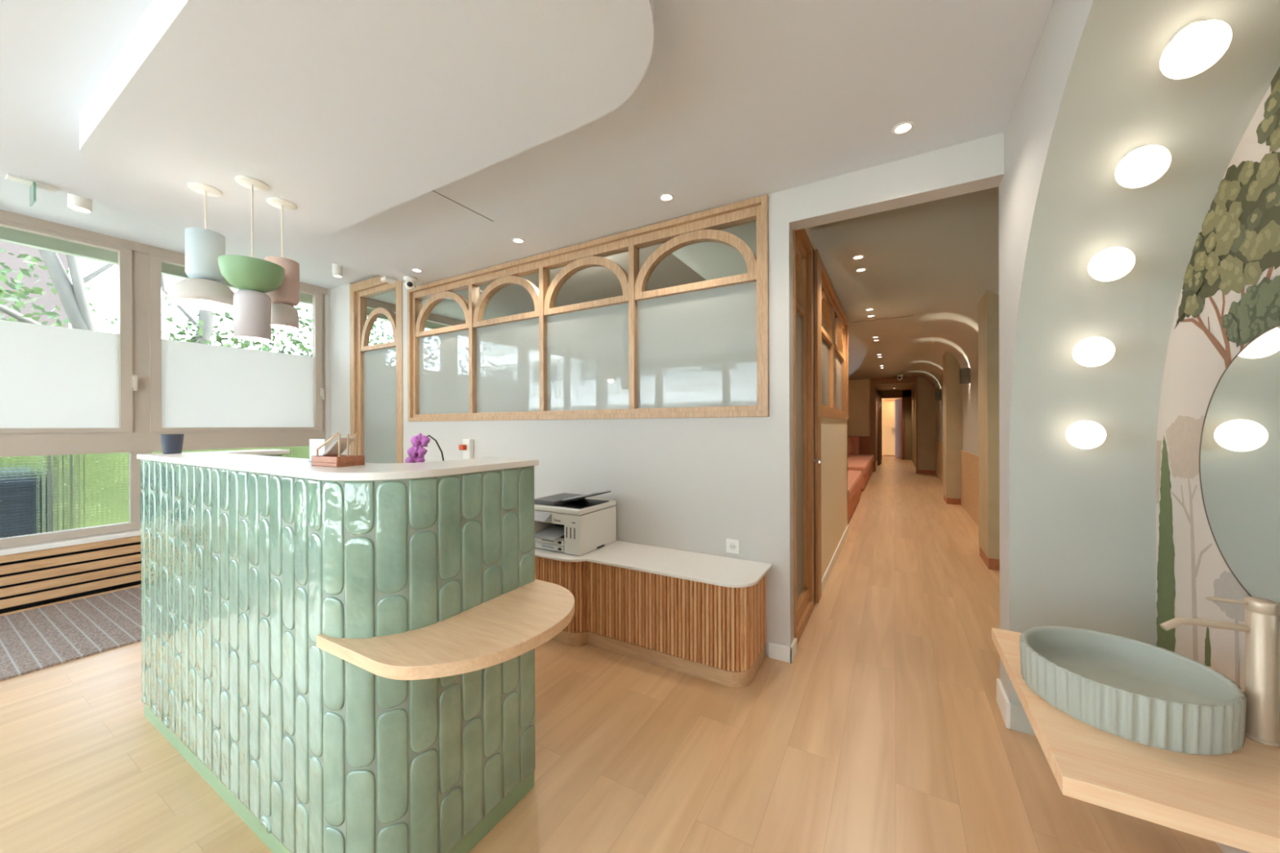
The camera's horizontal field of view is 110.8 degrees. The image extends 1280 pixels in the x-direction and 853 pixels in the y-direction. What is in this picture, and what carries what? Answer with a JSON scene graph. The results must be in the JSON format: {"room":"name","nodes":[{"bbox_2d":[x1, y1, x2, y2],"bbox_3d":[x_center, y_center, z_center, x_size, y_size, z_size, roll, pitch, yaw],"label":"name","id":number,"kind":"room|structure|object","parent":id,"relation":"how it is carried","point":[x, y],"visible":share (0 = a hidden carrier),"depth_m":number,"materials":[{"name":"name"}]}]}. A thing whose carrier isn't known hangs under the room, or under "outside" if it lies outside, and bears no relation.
{"room":"clinic reception area","nodes":[
{"label":"clinic reception area","id":0,"kind":"room"},
{"bbox_2d":[0,174,378,288],"bbox_3d":[-4.101,-1.558,2.205,1.900,0.100,5.330,0,0,30],"label":"ceiling","id":1,"kind":"structure","parent":0,"point":[106,219],"depth_m":3.34,"materials":[{"name":"white paint"}]},
{"bbox_2d":[66,192,92,213],"bbox_3d":[-3.591,-1.450,2.829,0.100,0.120,0.100,0,0,30],"label":"light","id":2,"kind":"object","parent":1,"relation":"attached to","point":[75,202],"visible":0.7,"depth_m":2.81,"materials":[{"name":"white"}]},
{"bbox_2d":[332,262,342,277],"bbox_3d":[-2.793,-1.450,4.072,0.080,0.130,0.080,0,0,30],"label":"light","id":3,"kind":"object","parent":1,"relation":"attached to","point":[337,269],"visible":0.77,"depth_m":4.04,"materials":[{"name":"white metal"}]},
{"bbox_2d":[324,288,331,451],"bbox_3d":[-4.110,-0.290,3.813,0.170,3.200,8.100,0,0,30],"label":"wall","id":4,"kind":"structure","parent":0,"point":[326,297],"depth_m":4.84,"materials":[{"name":"grey paint"}]},
{"bbox_2d":[0,528,140,555],"bbox_3d":[-4.122,0.867,3.622,0.155,0.037,2.830,0,0,30],"label":"trim","id":5,"kind":"structure","parent":4,"relation":"attached to","point":[74,541],"depth_m":3.28,"materials":[{"name":"white stone"}]},
{"bbox_2d":[0,209,142,548],"bbox_3d":[-4.491,-0.330,3.023,0.120,2.355,1.450,0,0,30],"label":"window","id":6,"kind":"structure","parent":4,"relation":"in","point":[71,433],"depth_m":3.35,"materials":[{"name":"beige metal"}]},
{"bbox_2d":[0,226,448,329],"bbox_3d":[-4.488,-1.519,4.085,0.750,0.340,8.000,0,0,30],"label":"trim","id":7,"kind":"structure","parent":4,"relation":"attached to","point":[7,235],"depth_m":3.48,"materials":[{"name":"grey paint"}]},
{"bbox_2d":[140,243,327,458],"bbox_3d":[-3.784,-0.334,4.248,0.120,2.355,1.380,0,0,30],"label":"window","id":8,"kind":"structure","parent":4,"relation":"in","point":[220,398],"depth_m":4.11,"materials":[{"name":"white glass"}]},
{"bbox_2d":[366,297,465,326],"bbox_3d":[-2.780,-0.339,6.024,0.084,2.355,2.340,0,0,30],"label":"window","id":9,"kind":"structure","parent":4,"relation":"in","point":[371,304],"depth_m":5.91,"materials":[{"name":"glass"}]},
{"bbox_2d":[311,454,364,466],"bbox_3d":[-0.939,0.106,1.373,0.132,0.030,0.084,0,0,26],"label":"tray","id":10,"kind":"object","parent":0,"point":[327,460],"depth_m":1.34,"materials":[{"name":"brown wood"}]},
{"bbox_2d":[0,0,1053,285],"bbox_3d":[-1.472,-1.446,0.677,5.220,0.300,5.310,0,0,30],"label":"ceiling","id":11,"kind":"structure","parent":0,"point":[735,100],"depth_m":1.85,"materials":[{"name":"white paint"}]},
{"bbox_2d":[5,173,58,206],"bbox_3d":[-3.216,-1.236,2.336,0.120,0.110,0.160,0,0,30],"label":"exit sign","id":12,"kind":"object","parent":11,"relation":"hanging from","point":[33,184],"visible":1,"depth_m":2.32,"materials":[{"name":"white plastic"}]},
{"bbox_2d":[79,0,653,235],"bbox_3d":[-1.247,-1.224,1.746,2.780,0.149,0.935,0,0,30],"label":"ceiling","id":13,"kind":"structure","parent":11,"relation":"attached to","point":[349,113],"depth_m":1.54,"materials":[{"name":"white paint"}]},
{"bbox_2d":[166,182,234,312],"bbox_3d":[-2.098,-0.866,2.131,0.260,0.562,0.260,0,0,30],"label":"pendant lamp","id":14,"kind":"object","parent":13,"relation":"hanging from","point":[203,291],"visible":0.94,"depth_m":2.08,"materials":[{"name":"white"}]},
{"bbox_2d":[217,175,284,341],"bbox_3d":[-1.825,-0.780,2.078,0.237,0.735,0.237,0,0,30],"label":"pendant lamp","id":15,"kind":"object","parent":13,"relation":"hanging from","point":[254,277],"visible":1,"depth_m":2.03,"materials":[{"name":"green"}]},
{"bbox_2d":[264,197,299,330],"bbox_3d":[-1.840,-0.829,2.270,0.140,0.638,0.140,0,0,30],"label":"pendant lamp","id":16,"kind":"object","parent":13,"relation":"hanging from","point":[284,316],"visible":0.84,"depth_m":2.24,"materials":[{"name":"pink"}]},
{"bbox_2d":[381,276,395,284],"bbox_3d":[-2.202,-1.281,3.864,0.070,0.030,0.100,0,0,30],"label":"detector","id":17,"kind":"object","parent":11,"relation":"attached to","point":[386,279],"visible":1,"depth_m":3.84,"materials":[{"name":"white plastic"}]},
{"bbox_2d":[403,275,417,290],"bbox_3d":[-2.005,-1.244,3.854,0.108,0.106,0.108,0,0,-22],"label":"security camera","id":18,"kind":"object","parent":11,"relation":"attached to","point":[410,283],"visible":1,"depth_m":3.82,"materials":[{"name":"white plastic"}]},
{"bbox_2d":[411,268,422,272],"bbox_3d":[-1.851,-1.295,3.662,0.086,0.004,0.086,0,0,30],"label":"recessed light","id":19,"kind":"object","parent":11,"relation":"in","point":[417,270],"visible":1,"depth_m":3.67,"materials":[{"name":"white"}]},
{"bbox_2d":[431,190,493,221],"bbox_3d":[-1.076,-1.298,2.539,0.006,0.002,0.590,0,0,30],"label":"trim","id":20,"kind":"structure","parent":11,"relation":"attached to","point":[432,190],"depth_m":2.60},
{"bbox_2d":[511,237,524,243],"bbox_3d":[-0.851,-1.298,3.084,0.086,0.004,0.086,0,0,30],"label":"recessed light","id":21,"kind":"object","parent":11,"relation":"in","point":[516,240],"visible":1,"depth_m":3.08,"materials":[{"name":"white"}]},
{"bbox_2d":[658,193,674,201],"bbox_3d":[0.150,-1.301,2.507,0.086,0.004,0.086,0,0,30],"label":"recessed light","id":22,"kind":"object","parent":11,"relation":"in","point":[664,197],"visible":1,"depth_m":2.50,"materials":[{"name":"white"}]},
{"bbox_2d":[891,120,914,134],"bbox_3d":[1.150,-1.304,1.930,0.086,0.004,0.086,0,0,30],"label":"recessed light","id":23,"kind":"object","parent":11,"relation":"in","point":[904,127],"visible":1,"depth_m":1.93,"materials":[{"name":"white"}]},
{"bbox_2d":[355,244,706,321],"bbox_3d":[-0.672,-1.563,5.007,5.040,0.080,2.790,0,0,30],"label":"ceiling","id":24,"kind":"structure","parent":0,"point":[591,283],"depth_m":4.86,"materials":[{"name":"beige paint"}]},
{"bbox_2d":[0,456,1222,852],"bbox_3d":[2.595,1.341,9.244,6.650,0.120,24.400,0,0,30],"label":"floor","id":25,"kind":"structure","parent":0,"point":[885,731],"depth_m":1.77,"materials":[{"name":"brown wood"}]},
{"bbox_2d":[0,586,142,681],"bbox_3d":[-4.094,1.306,2.192,1.330,0.012,4.900,0,0,30],"label":"entrance mat","id":26,"kind":"object","parent":25,"relation":"on","point":[33,640],"visible":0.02,"depth_m":2.80,"materials":[{"name":"grey carpet"}]},
{"bbox_2d":[0,535,142,616],"bbox_3d":[-4.103,1.099,3.617,0.092,0.424,2.820,0,0,30],"label":"radiator cover","id":27,"kind":"object","parent":25,"relation":"on","point":[33,580],"visible":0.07,"depth_m":3.29,"materials":[{"name":"brown wood"}]},
{"bbox_2d":[137,448,538,852],"bbox_3d":[-1.306,0.712,1.799,1.840,1.181,0.633,0,0,30],"label":"reception desk","id":28,"kind":"object","parent":25,"relation":"on","point":[249,557],"visible":0.94,"depth_m":1.32,"materials":[{"name":"green tile"}]},
{"bbox_2d":[160,434,183,453],"bbox_3d":[-2.142,0.080,2.021,0.076,0.089,0.076,0,0,30],"label":"cup","id":29,"kind":"object","parent":28,"relation":"on","point":[171,443],"visible":0.99,"depth_m":2.00,"materials":[{"name":"ceramic"}]},
{"bbox_2d":[309,439,324,462],"bbox_3d":[-1.110,0.082,1.518,0.064,0.078,0.024,0,0,10],"label":"display card","id":30,"kind":"object","parent":28,"relation":"on","point":[314,444],"visible":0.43,"depth_m":1.52,"materials":[{"name":"white paper"}]},
{"bbox_2d":[137,448,538,480],"bbox_3d":[-1.314,0.132,1.789,1.840,0.021,0.611,0,0,30],"label":"countertop","id":31,"kind":"structure","parent":28,"relation":"on","point":[247,460],"depth_m":1.40,"materials":[{"name":"white stone"}]},
{"bbox_2d":[311,432,364,466],"bbox_3d":[-0.939,0.070,1.373,0.132,0.103,0.084,0,0,26],"label":"holder","id":32,"kind":"object","parent":28,"relation":"on","point":[331,457],"visible":1,"depth_m":1.35,"materials":[{"name":"brown wood"}]},
{"bbox_2d":[404,432,444,462],"bbox_3d":[-0.795,0.290,1.754,0.246,0.531,0.224,0,0,-28],"label":"potted orchid","id":33,"kind":"object","parent":28,"relation":"on","point":[416,452],"visible":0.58,"depth_m":1.74,"materials":[{"name":"purple plant"}]},
{"bbox_2d":[316,578,574,679],"bbox_3d":[-0.476,0.570,1.251,0.679,0.032,0.416,0,0,-41],"label":"oak shelf","id":34,"kind":"object","parent":28,"relation":"attached to","point":[504,628],"visible":0.99,"depth_m":1.16,"materials":[{"name":"beige wood"}]},
{"bbox_2d":[534,540,626,646],"bbox_3d":[-0.730,1.036,3.029,1.203,0.527,0.502,0,0,30],"label":"base cabinet","id":35,"kind":"object","parent":25,"relation":"on","point":[570,571],"visible":0.18,"depth_m":2.62,"materials":[{"name":"brown wood"}]},
{"bbox_2d":[534,490,616,555],"bbox_3d":[-0.449,0.596,2.865,0.419,0.344,0.442,0,0,30],"label":"printer","id":36,"kind":"object","parent":35,"relation":"on","point":[574,524],"visible":0.98,"depth_m":2.74,"materials":[{"name":"white plastic"}]},
{"bbox_2d":[534,524,564,541],"bbox_3d":[-0.548,0.669,2.783,0.185,0.035,0.200,0,0,30],"label":"tray","id":37,"kind":"object","parent":36,"relation":"on","point":[544,532],"depth_m":2.78,"materials":[{"name":"grey plastic"}]},
{"bbox_2d":[560,490,611,502],"bbox_3d":[-0.359,0.453,2.847,0.245,0.060,0.260,0,0,30],"label":"tray","id":38,"kind":"object","parent":36,"relation":"on","point":[577,498],"depth_m":2.88,"materials":[{"name":"grey plastic"}]},
{"bbox_2d":[586,542,772,687],"bbox_3d":[0.204,1.033,2.532,0.993,0.526,0.429,0,0,30],"label":"base cabinet","id":39,"kind":"object","parent":25,"relation":"on","point":[697,615],"visible":0.98,"depth_m":2.36,"materials":[{"name":"brown wood"}]},
{"bbox_2d":[847,470,862,521],"bbox_3d":[2.992,0.752,6.964,0.800,0.980,2.650,0,0,30],"label":"banquette","id":40,"kind":"object","parent":25,"relation":"on","point":[855,477],"visible":0.25,"depth_m":6.55,"materials":[{"name":"brown fabric"}]},
{"bbox_2d":[847,470,862,503],"bbox_3d":[2.992,0.892,6.964,0.800,0.200,2.650,0,0,30],"label":"seat cushion","id":41,"kind":"object","parent":40,"relation":"on","point":[855,477],"depth_m":6.59,"materials":[{"name":"brown fabric"}]},
{"bbox_2d":[847,435,874,488],"bbox_3d":[5.116,0.741,10.645,0.800,0.980,4.150,0,0,30],"label":"banquette","id":42,"kind":"object","parent":25,"relation":"on","point":[855,461],"visible":0.44,"depth_m":10.65,"materials":[{"name":"brown fabric"}]},
{"bbox_2d":[850,435,858,454],"bbox_3d":[5.939,0.541,12.403,0.390,0.550,0.220,0,0,30],"label":"cushion","id":43,"kind":"object","parent":42,"relation":"on","point":[855,439],"depth_m":12.26,"materials":[{"name":"brown fabric"}]},
{"bbox_2d":[847,453,874,475],"bbox_3d":[5.116,0.881,10.645,0.800,0.200,4.150,0,0,30],"label":"seat cushion","id":44,"kind":"object","parent":42,"relation":"on","point":[862,462],"depth_m":9.84,"materials":[{"name":"brown fabric"}]},
{"bbox_2d":[881,400,894,455],"bbox_3d":[10.560,0.069,18.354,1.050,2.250,0.210,0,0,30],"label":"door","id":45,"kind":"structure","parent":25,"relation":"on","point":[887,407],"depth_m":18.39,"materials":[{"name":"brown laminate"}]},
{"bbox_2d":[330,132,1005,691],"bbox_3d":[-0.717,-0.111,3.380,6.580,2.820,0.120,0,0,30],"label":"wall","id":46,"kind":"structure","parent":0,"point":[695,485],"depth_m":2.58,"materials":[{"name":"grey paint"}]},
{"bbox_2d":[349,275,403,463],"bbox_3d":[-2.628,-0.096,4.471,0.920,2.800,0.120,0,0,30],"label":"door","id":47,"kind":"structure","parent":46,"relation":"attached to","point":[376,371],"depth_m":4.51,"materials":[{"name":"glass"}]},
{"bbox_2d":[458,439,473,459],"bbox_3d":[-1.453,0.274,3.687,0.087,0.335,0.085,0,0,30],"label":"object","id":48,"kind":"object","parent":46,"relation":"attached to","point":[467,446],"visible":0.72,"depth_m":3.68,"materials":[{"name":"white plastic"}]},
{"bbox_2d":[407,194,768,421],"bbox_3d":[-0.702,-0.674,3.356,3.343,1.245,0.125,0,0,30],"label":"interior window","id":49,"kind":"structure","parent":46,"relation":"in","point":[700,349],"depth_m":3.07,"materials":[{"name":"brown wood"}]},
{"bbox_2d":[726,538,739,554],"bbox_3d":[0.543,0.700,2.579,0.082,0.082,0.014,0,0,30],"label":"wall socket","id":50,"kind":"object","parent":46,"relation":"attached to","point":[732,545],"visible":1,"depth_m":2.57,"materials":[{"name":"white plastic"}]},
{"bbox_2d":[768,638,796,663],"bbox_3d":[0.808,1.252,2.497,0.129,0.085,0.134,0,0,30],"label":"baseboard","id":51,"kind":"structure","parent":46,"relation":"attached to","point":[776,651],"depth_m":2.44,"materials":[{"name":"white"}]},
{"bbox_2d":[792,230,796,638],"bbox_3d":[0.846,0.084,2.557,0.110,2.420,0.025,0,0,30],"label":"trim","id":52,"kind":"structure","parent":46,"relation":"attached to","point":[793,231],"depth_m":2.52,"materials":[{"name":"brown wood"}]},
{"bbox_2d":[995,678,1010,728],"bbox_3d":[1.628,1.237,1.978,0.015,0.110,0.214,0,0,30],"label":"baseboard","id":53,"kind":"structure","parent":46,"relation":"attached to","point":[1003,703],"depth_m":1.94,"materials":[{"name":"white wood"}]},
{"bbox_2d":[821,309,823,328],"bbox_3d":[0.005,-0.157,6.173,5.040,2.900,0.100,0,0,30],"label":"wall","id":54,"kind":"structure","parent":0,"point":[822,315],"depth_m":4.94,"materials":[{"name":"beige paint"}]},
{"bbox_2d":[804,227,848,580],"bbox_3d":[1.366,-0.134,4.170,0.800,2.850,3.330,0,0,30],"label":"wall","id":55,"kind":"structure","parent":0,"point":[834,522],"depth_m":4.12,"materials":[{"name":"beige paint"}]},
{"bbox_2d":[795,228,821,644],"bbox_3d":[1.041,0.001,2.851,0.174,2.565,0.700,0,0,30],"label":"door","id":56,"kind":"structure","parent":55,"relation":"in","point":[804,247],"depth_m":3.07,"materials":[{"name":"brown wood"}]},
{"bbox_2d":[813,248,815,605],"bbox_3d":[1.218,0.002,3.217,0.095,2.580,0.090,0,0,30],"label":"trim","id":57,"kind":"structure","parent":55,"relation":"attached to","point":[813,249],"depth_m":3.20,"materials":[{"name":"brown wood"}]},
{"bbox_2d":[814,248,821,603],"bbox_3d":[1.285,-0.003,3.323,0.125,2.590,0.160,0,0,30],"label":"trim","id":58,"kind":"structure","parent":55,"relation":"attached to","point":[817,257],"depth_m":3.23,"materials":[{"name":"brown wood"}]},
{"bbox_2d":[820,257,848,419],"bbox_3d":[1.911,-0.691,4.414,0.122,1.220,2.360,0,0,30],"label":"window","id":59,"kind":"structure","parent":55,"relation":"in","point":[834,333],"depth_m":4.31,"materials":[{"name":"brown wood"}]},
{"bbox_2d":[821,524,848,594],"bbox_3d":[1.958,1.246,4.376,0.012,0.085,2.410,0,0,30],"label":"baseboard","id":60,"kind":"structure","parent":55,"relation":"attached to","point":[828,572],"depth_m":4.07,"materials":[{"name":"white wood"}]},
{"bbox_2d":[660,186,999,455],"bbox_3d":[3.979,-0.146,7.298,2.500,2.850,11.380,0,0,30],"label":"ceiling","id":61,"kind":"structure","parent":0,"point":[935,261],"depth_m":3.83,"materials":[{"name":"grey paint"}]},
{"bbox_2d":[852,254,864,259],"bbox_3d":[1.686,-1.308,3.410,0.086,0.004,0.086,0,0,30],"label":"recessed light","id":62,"kind":"object","parent":61,"relation":"in","point":[860,256],"visible":1,"depth_m":3.41,"materials":[{"name":"white"}]},
{"bbox_2d":[855,267,866,271],"bbox_3d":[1.846,-1.308,3.687,0.086,0.004,0.086,0,0,30],"label":"recessed light","id":63,"kind":"object","parent":61,"relation":"in","point":[861,269],"visible":1,"depth_m":3.69,"materials":[{"name":"white"}]},
{"bbox_2d":[848,314,915,323],"bbox_3d":[2.933,-1.312,5.381,0.710,0.008,0.040,0,0,30],"label":"ceiling vent","id":64,"kind":"object","parent":61,"relation":"in","point":[913,314],"visible":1,"depth_m":5.36,"materials":[{"name":"beige paint"}]},
{"bbox_2d":[896,374,902,380],"bbox_3d":[6.696,-1.265,11.373,0.144,0.141,0.144,0,0,30],"label":"security camera","id":65,"kind":"object","parent":61,"relation":"attached to","point":[900,377],"visible":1,"depth_m":11.33,"materials":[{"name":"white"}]},
{"bbox_2d":[934,389,941,399],"bbox_3d":[7.069,-0.756,10.466,0.110,0.220,0.120,0,0,30],"label":"wall sconce","id":66,"kind":"object","parent":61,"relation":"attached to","point":[937,393],"visible":1,"depth_m":10.41,"materials":[{"name":"brown metal"}]},
{"bbox_2d":[959,367,969,383],"bbox_3d":[4.770,-0.743,6.482,0.110,0.220,0.120,0,0,30],"label":"wall sconce","id":67,"kind":"object","parent":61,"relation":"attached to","point":[964,373],"visible":1,"depth_m":6.43,"materials":[{"name":"brown metal"}]},
{"bbox_2d":[847,377,936,470],"bbox_3d":[6.903,-0.162,12.267,2.500,2.850,0.150,0,0,30],"label":"wall","id":68,"kind":"structure","parent":0,"point":[859,406],"depth_m":11.84,"materials":[{"name":"beige paint"}]},
{"bbox_2d":[857,435,870,454],"bbox_3d":[6.179,0.770,12.589,0.720,0.990,0.020,0,0,30],"label":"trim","id":69,"kind":"structure","parent":68,"relation":"attached to","point":[864,441],"depth_m":12.47,"materials":[{"name":"wood"}]},
{"bbox_2d":[869,377,917,473],"bbox_3d":[7.008,-0.037,12.212,1.135,2.600,0.240,0,0,30],"label":"trim","id":70,"kind":"structure","parent":68,"relation":"attached to","point":[873,382],"depth_m":12.33,"materials":[{"name":"brown wood"}]},
{"bbox_2d":[917,469,935,474],"bbox_3d":[7.631,1.211,11.756,0.435,0.100,0.015,0,0,30],"label":"baseboard","id":71,"kind":"structure","parent":68,"relation":"attached to","point":[927,472],"depth_m":11.74,"materials":[{"name":"wood"}]},
{"bbox_2d":[881,397,902,456],"bbox_3d":[10.652,-0.105,17.464,2.400,2.700,2.100,0,0,30],"label":"wall","id":72,"kind":"structure","parent":0,"point":[882,399],"depth_m":18.54,"materials":[{"name":"brown paint"}]},
{"bbox_2d":[881,395,904,459],"bbox_3d":[9.629,0.049,16.831,0.800,2.400,0.060,0,0,30],"label":"door frame","id":73,"kind":"structure","parent":72,"relation":"in","point":[891,397],"depth_m":16.63,"materials":[{"name":"brown wood"}]},
{"bbox_2d":[875,383,914,391],"bbox_3d":[9.360,-1.409,15.232,2.400,0.080,7.450,0,0,30],"label":"ceiling","id":74,"kind":"structure","parent":0,"point":[900,386],"depth_m":15.39,"materials":[{"name":"brown"}]},
{"bbox_2d":[875,383,915,467],"bbox_3d":[8.782,-0.097,15.223,1.400,2.700,6.850,0,0,30],"label":"wall","id":75,"kind":"structure","parent":0,"point":[909,395],"depth_m":16.55,"materials":[{"name":"brown paint"}]},
{"bbox_2d":[877,392,882,465],"bbox_3d":[7.896,0.077,14.494,0.149,2.340,0.901,0,0,30],"label":"door leaf","id":76,"kind":"structure","parent":75,"relation":"in","point":[879,395],"depth_m":14.26,"materials":[{"name":"brown paint"}]},
{"bbox_2d":[894,398,902,458],"bbox_3d":[10.074,0.077,17.163,0.040,2.320,0.800,0,0,13],"label":"door leaf","id":77,"kind":"structure","parent":75,"relation":"in","point":[898,402],"depth_m":17.17,"materials":[{"name":"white wood"}]},
{"bbox_2d":[942,351,962,505],"bbox_3d":[5.265,0.014,7.440,0.215,2.520,0.550,0,0,30],"label":"wall pier","id":78,"kind":"object","parent":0,"point":[952,387],"visible":0.93,"depth_m":7.22,"materials":[{"name":"paint"}]},
{"bbox_2d":[935,440,978,525],"bbox_3d":[5.689,0.822,7.977,0.020,0.900,8.500,0,0,30],"label":"trim","id":79,"kind":"structure","parent":0,"point":[969,461],"depth_m":6.48,"materials":[{"name":"brown wood"}]},
{"bbox_2d":[977,289,999,570],"bbox_3d":[3.349,0.021,4.129,0.225,2.526,0.500,0,0,30],"label":"wall pier","id":80,"kind":"object","parent":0,"point":[988,304],"visible":0.55,"depth_m":3.96,"materials":[{"name":"paint"}]},
{"bbox_2d":[1004,0,1093,701],"bbox_3d":[0.321,-0.001,-0.295,0.001,2.600,5.210,0,0,30],"label":"wall","id":81,"kind":"structure","parent":0,"point":[1028,130],"depth_m":1.60,"materials":[{"name":"grey paint"}]},
{"bbox_2d":[1008,0,1279,705],"bbox_3d":[1.149,0.105,0.700,0.440,2.380,2.500,0,0,30],"label":"wall niche","id":82,"kind":"object","parent":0,"point":[1082,522],"visible":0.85,"depth_m":1.61,"materials":[{"name":"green paint"}]},
{"bbox_2d":[1009,702,1035,735],"bbox_3d":[1.772,1.237,1.779,0.434,0.110,0.014,0,0,30],"label":"baseboard","id":83,"kind":"structure","parent":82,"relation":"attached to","point":[1020,722],"depth_m":1.87,"materials":[{"name":"grey paint"}]},
{"bbox_2d":[1065,420,1106,448],"bbox_3d":[1.743,0.032,1.726,0.128,0.111,0.112,0,0,-44],"label":"globe lamp","id":84,"kind":"object","parent":82,"relation":"attached to","point":[1082,434],"visible":1,"depth_m":1.69,"materials":[{"name":"beige glass"}]},
{"bbox_2d":[1072,336,1115,366],"bbox_3d":[1.704,-0.280,1.656,0.128,0.112,0.112,0,0,-33],"label":"globe lamp","id":85,"kind":"object","parent":82,"relation":"attached to","point":[1095,351],"visible":1,"depth_m":1.62,"materials":[{"name":"beige glass"}]},
{"bbox_2d":[1088,246,1135,281],"bbox_3d":[1.622,-0.561,1.518,0.124,0.120,0.112,0,0,-33],"label":"globe lamp","id":86,"kind":"object","parent":82,"relation":"attached to","point":[1111,264],"visible":1,"depth_m":1.49,"materials":[{"name":"beige glass"}]},
{"bbox_2d":[1115,144,1171,187],"bbox_3d":[1.505,-0.786,1.323,0.112,0.127,0.111,0,0,-16],"label":"globe lamp","id":87,"kind":"object","parent":82,"relation":"attached to","point":[1141,166],"visible":1,"depth_m":1.29,"materials":[{"name":"beige glass"}]},
{"bbox_2d":[1160,19,1231,79],"bbox_3d":[1.372,-0.940,1.092,0.112,0.129,0.112,0,0,-30],"label":"globe lamp","id":88,"kind":"object","parent":82,"relation":"attached to","point":[1196,46],"visible":1,"depth_m":1.07,"materials":[{"name":"beige glass"}]},
{"bbox_2d":[1155,84,1279,852],"bbox_3d":[1.394,-0.005,0.575,0.120,2.600,2.630,0,0,30],"label":"wall","id":89,"kind":"structure","parent":0,"point":[1193,367],"depth_m":1.44,"materials":[{"name":"paint"}]},
{"bbox_2d":[991,627,1279,852],"bbox_3d":[1.354,0.775,1.168,0.549,0.042,0.808,0,0,30],"label":"shelf","id":90,"kind":"object","parent":89,"relation":"attached to","point":[1233,800],"visible":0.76,"depth_m":0.95,"materials":[{"name":"brown wood"}]},
{"bbox_2d":[1019,626,1246,755],"bbox_3d":[1.303,0.694,1.201,0.409,0.120,0.410,0,0,-13],"label":"basin","id":91,"kind":"object","parent":90,"relation":"on","point":[1131,690],"visible":1,"depth_m":1.16,"materials":[{"name":"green ceramic"}]},
{"bbox_2d":[1160,596,1279,747],"bbox_3d":[1.425,0.586,1.094,0.216,0.336,0.058,0,0,23],"label":"tap","id":92,"kind":"object","parent":90,"relation":"on","point":[1260,628],"visible":0.98,"depth_m":1.05,"materials":[{"name":"beige metal"}]},
{"bbox_2d":[1155,66,1279,686],"bbox_3d":[1.560,-0.011,0.988,0.004,2.010,1.596,0,0,30],"label":"mural","id":93,"kind":"object","parent":89,"relation":"attached to","point":[1238,239],"visible":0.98,"depth_m":1.31},
{"bbox_2d":[1199,324,1279,621],"bbox_3d":[1.601,0.117,1.074,0.020,0.752,0.752,0,0,30],"label":"mirror","id":94,"kind":"object","parent":89,"relation":"attached to","point":[1239,449],"visible":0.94,"depth_m":1.21,"materials":[{"name":"clear glass"}]},
{"label":"outside","id":95,"kind":"structure","parent":0,"visible":0},
{"bbox_3d":[-5.575,1.539,0.335,70.000,0.160,85.000,0,0,30],"label":"ground","id":96,"kind":"structure","parent":95,"visible":0},
{"bbox_2d":[0,248,12,273],"bbox_3d":[-10.691,-1.097,3.870,2.373,5.149,5.907,0,0,40],"label":"tree","id":97,"kind":"object","parent":96,"relation":"on","point":[2,250],"visible":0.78,"depth_m":6.41,"materials":[{"name":"green plant"}]},
{"bbox_2d":[0,240,68,327],"bbox_3d":[-13.694,-3.090,7.256,3.040,9.140,4.900,0,0,30],"label":"building","id":98,"kind":"structure","parent":96,"relation":"on","point":[14,263],"depth_m":8.27,"materials":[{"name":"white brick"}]},
{"bbox_2d":[0,248,117,330],"bbox_3d":[-8.150,-1.104,4.932,3.630,5.164,3.422,0,0,30],"label":"tree","id":99,"kind":"object","parent":96,"relation":"on","point":[73,296],"visible":0.24,"depth_m":5.30,"materials":[{"name":"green plant"}]},
{"bbox_2d":[161,274,393,355],"bbox_3d":[-5.910,-0.715,8.068,2.275,4.351,4.094,0,0,30],"label":"tree","id":100,"kind":"object","parent":96,"relation":"on","point":[205,326],"visible":0.14,"depth_m":6.91,"materials":[{"name":"green plant"}]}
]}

